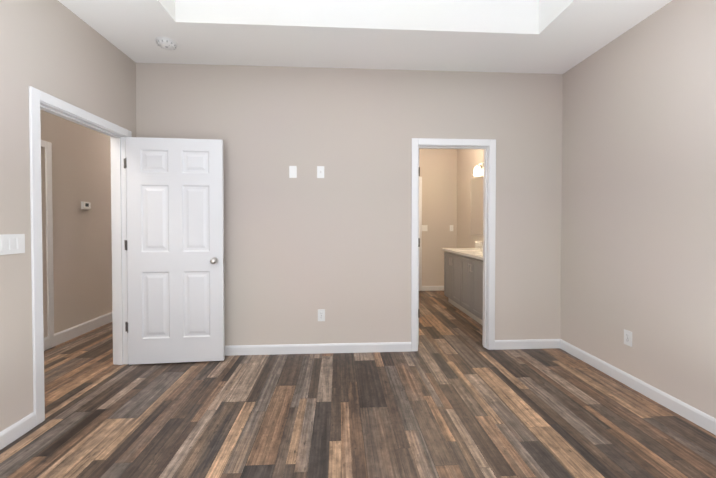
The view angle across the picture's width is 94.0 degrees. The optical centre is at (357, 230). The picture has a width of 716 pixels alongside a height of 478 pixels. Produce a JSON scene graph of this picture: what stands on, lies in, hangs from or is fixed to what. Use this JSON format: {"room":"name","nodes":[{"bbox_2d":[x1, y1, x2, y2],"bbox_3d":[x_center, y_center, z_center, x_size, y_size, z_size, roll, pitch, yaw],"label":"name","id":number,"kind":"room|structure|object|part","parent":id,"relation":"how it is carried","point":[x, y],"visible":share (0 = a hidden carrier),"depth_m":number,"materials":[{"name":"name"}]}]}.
{"room":"bedroom","nodes":[
{"label":"bedroom","id":0,"kind":"room"},
{"bbox_2d":[0,0,136,431],"bbox_3d":[-2.118,-0.176,2.708,0.115,2.780,8.115,0,1,-3],"label":"wall","id":1,"kind":"structure","parent":0,"point":[57,49],"depth_m":2.04,"materials":[{"name":"paint"}]},
{"bbox_2d":[0,234,24,254],"bbox_3d":[-2.010,0.081,1.939,0.010,0.115,0.162,0,1,-3],"label":"light switch","id":2,"kind":"object","parent":1,"relation":"attached to","point":[12,243],"visible":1,"depth_m":1.94,"materials":[{"name":"white plastic"}]},
{"bbox_2d":[0,412,35,449],"bbox_3d":[-1.922,1.204,0.439,0.014,0.092,3.290,0,1,-3],"label":"baseboard","id":3,"kind":"structure","parent":1,"relation":"attached to","point":[16,430],"depth_m":1.96,"materials":[{"name":"white wood"}]},
{"bbox_2d":[29,86,131,425],"bbox_3d":[-2.109,0.162,2.561,0.147,2.110,1.000,0,1,-3],"label":"door frame","id":4,"kind":"structure","parent":1,"relation":"attached to","point":[36,96],"depth_m":2.40,"materials":[{"name":"white wood"}]},
{"bbox_3d":[-2.081,0.137,2.992,0.018,1.551,0.002,0,1,-3],"label":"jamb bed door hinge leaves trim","id":5,"kind":"part","parent":4,"relation":"part of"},
{"bbox_2d":[125,137,224,364],"bbox_3d":[-1.642,0.188,3.020,0.823,2.020,0.170,0,1,-6],"label":"bedroom door","id":6,"kind":"structure","parent":1,"relation":"in","point":[175,224],"depth_m":3.00,"materials":[{"name":"white wood"}]},
{"bbox_2d":[40,109,111,337],"bbox_3d":[-3.215,-0.188,3.503,0.115,2.780,6.400,0,1,-3],"label":"wall","id":7,"kind":"structure","parent":0,"point":[82,238],"depth_m":3.78,"materials":[{"name":"paint"}]},
{"bbox_2d":[41,140,53,347],"bbox_3d":[-3.115,0.161,2.919,0.016,2.100,1.040,0,1,-3],"label":"door frame","id":8,"kind":"structure","parent":7,"relation":"attached to","point":[49,233],"depth_m":3.39,"materials":[{"name":"white wood"}]},
{"bbox_2d":[44,312,112,350],"bbox_3d":[-3.150,1.139,3.528,0.014,0.125,6.400,0,1,-3],"label":"baseboard","id":9,"kind":"structure","parent":7,"relation":"attached to","point":[63,336],"depth_m":3.77,"materials":[{"name":"white wood"}]},
{"bbox_2d":[81,201,90,209],"bbox_3d":[-3.166,-0.286,3.892,0.027,0.090,0.120,0,1,-3],"label":"thermostat","id":10,"kind":"object","parent":7,"relation":"attached to","point":[86,205],"visible":1,"depth_m":3.86,"materials":[{"name":"white plastic"}]},
{"bbox_2d":[136,63,562,345],"bbox_3d":[-0.010,-0.185,3.333,4.164,2.780,0.115,0,1,-3],"label":"wall","id":11,"kind":"structure","parent":0,"point":[303,247],"depth_m":3.27,"materials":[{"name":"paint"}]},
{"bbox_2d":[289,166,296,177],"bbox_3d":[-0.628,-0.564,3.231,0.070,0.115,0.007,0,1,-3],"label":"light switch","id":12,"kind":"object","parent":11,"relation":"attached to","point":[292,171],"visible":1,"depth_m":3.23,"materials":[{"name":"white plastic"}]},
{"bbox_2d":[225,342,410,355],"bbox_3d":[-0.777,1.160,3.245,2.620,0.092,0.014,0,1,-3],"label":"baseboard","id":13,"kind":"structure","parent":11,"relation":"attached to","point":[316,348],"depth_m":3.26,"materials":[{"name":"white wood"}]},
{"bbox_2d":[317,166,323,177],"bbox_3d":[-0.361,-0.564,3.240,0.070,0.115,0.018,0,1,-3],"label":"wall plate","id":14,"kind":"object","parent":11,"relation":"attached to","point":[320,171],"visible":1,"depth_m":3.24,"materials":[{"name":"white plastic"}]},
{"bbox_2d":[318,309,324,320],"bbox_3d":[-0.357,0.834,3.267,0.070,0.115,0.010,0,1,-3],"label":"electrical outlet","id":15,"kind":"object","parent":11,"relation":"attached to","point":[321,314],"visible":1,"depth_m":3.27,"materials":[{"name":"white plastic"}]},
{"bbox_2d":[418,167,419,344],"bbox_3d":[0.587,0.176,3.788,0.170,2.020,0.708,0,1,-4],"label":"bathroom door","id":16,"kind":"structure","parent":11,"relation":"in","point":[418,271],"depth_m":3.45,"materials":[{"name":"white wood"}]},
{"bbox_2d":[411,138,495,350],"bbox_3d":[0.952,0.149,3.387,0.850,2.110,0.134,0,1,-3],"label":"door frame","id":17,"kind":"structure","parent":11,"relation":"attached to","point":[490,143],"depth_m":3.33,"materials":[{"name":"white wood"}]},
{"bbox_2d":[495,339,559,349],"bbox_3d":[1.726,1.158,3.389,0.694,0.092,0.014,0,1,-3],"label":"baseboard","id":18,"kind":"structure","parent":11,"relation":"attached to","point":[528,344],"depth_m":3.38,"materials":[{"name":"white wood"}]},
{"bbox_2d":[0,291,715,477],"bbox_3d":[-0.516,1.242,2.879,5.700,0.060,8.400,0,1,-3],"label":"floor","id":19,"kind":"structure","parent":0,"point":[452,397],"depth_m":2.17,"materials":[{"name":"brown wood"}]},
{"bbox_2d":[442,249,482,325],"bbox_3d":[1.707,0.763,4.712,0.574,0.840,1.520,0,1,-3],"label":"bathroom vanity","id":20,"kind":"object","parent":19,"relation":"on","point":[463,279],"depth_m":4.57,"materials":[{"name":"grey wood"}]},
{"bbox_2d":[450,249,482,260],"bbox_3d":[1.711,0.326,4.705,0.567,0.035,1.550,0,1,-3],"label":"countertop","id":21,"kind":"structure","parent":20,"relation":"on","point":[469,252],"depth_m":4.80,"materials":[{"name":"beige stone"}]},
{"bbox_2d":[58,0,671,73],"bbox_3d":[0.118,-1.715,1.060,4.394,0.350,4.619,0,1,-3],"label":"ceiling","id":22,"kind":"structure","parent":0,"point":[538,36],"depth_m":2.65,"materials":[{"name":"paint"}]},
{"bbox_2d":[155,37,177,49],"bbox_3d":[-1.595,-1.546,2.784,0.164,0.042,0.164,0,1,-3],"label":"smoke detector","id":23,"kind":"object","parent":22,"relation":"attached to","point":[166,43],"visible":1,"depth_m":2.75,"materials":[{"name":"white plastic"}]},
{"bbox_2d":[419,149,456,285],"bbox_3d":[1.046,-0.233,6.409,1.704,2.780,0.115,0,1,-3],"label":"wall","id":24,"kind":"structure","parent":0,"point":[438,171],"depth_m":6.38,"materials":[{"name":"paint"}]},
{"bbox_2d":[419,177,421,290],"bbox_3d":[0.788,0.073,6.333,0.860,2.170,0.016,0,1,-3],"label":"door frame","id":25,"kind":"structure","parent":24,"relation":"attached to","point":[420,233],"depth_m":6.35,"materials":[{"name":"white wood"}]},
{"bbox_2d":[422,225,427,230],"bbox_3d":[1.271,-0.038,6.362,0.116,0.115,0.010,0,1,-3],"label":"bathroom light switch","id":26,"kind":"object","parent":24,"relation":"attached to","point":[424,227],"visible":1,"depth_m":6.36,"materials":[{"name":"white plastic"}]},
{"bbox_2d":[422,286,443,290],"bbox_3d":[1.107,1.112,6.369,1.589,0.092,0.014,0,1,-3],"label":"baseboard","id":27,"kind":"structure","parent":24,"relation":"attached to","point":[432,288],"depth_m":6.38,"materials":[{"name":"white wood"}]},
{"bbox_2d":[457,0,715,418],"bbox_3d":[2.168,-0.176,2.710,0.115,2.780,7.630,0,1,-3],"label":"wall","id":28,"kind":"structure","parent":0,"point":[638,240],"depth_m":2.47,"materials":[{"name":"paint"}]},
{"bbox_2d":[471,176,482,235],"bbox_3d":[1.981,-0.379,4.850,0.010,0.940,1.700,0,1,-3],"label":"bathroom mirror","id":29,"kind":"object","parent":28,"relation":"attached to","point":[477,206],"visible":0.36,"depth_m":5.42,"materials":[{"name":"white mirror"}]},
{"bbox_2d":[473,161,483,175],"bbox_3d":[1.914,-0.958,4.787,0.150,0.210,1.060,0,1,-3],"label":"sconce","id":30,"kind":"object","parent":28,"relation":"attached to","point":[477,170],"visible":0.31,"depth_m":5.20,"materials":[{"name":"white glass"}]},
{"bbox_2d":[474,241,482,248],"bbox_3d":[1.984,0.258,4.720,0.020,0.100,1.550,0,1,-3],"label":"backsplash","id":31,"kind":"structure","parent":28,"relation":"attached to","point":[478,245],"depth_m":5.32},
{"bbox_2d":[624,329,631,346],"bbox_3d":[2.112,0.844,2.612,0.009,0.115,0.070,0,1,-3],"label":"electrical outlet","id":32,"kind":"object","parent":28,"relation":"attached to","point":[627,337],"visible":1,"depth_m":2.60,"materials":[{"name":"white plastic"}]},
{"bbox_2d":[560,339,715,434],"bbox_3d":[2.190,1.192,1.224,0.014,0.092,4.389,0,1,-3],"label":"baseboard","id":33,"kind":"structure","parent":28,"relation":"attached to","point":[705,421],"depth_m":2.44,"materials":[{"name":"white wood"}]}
]}

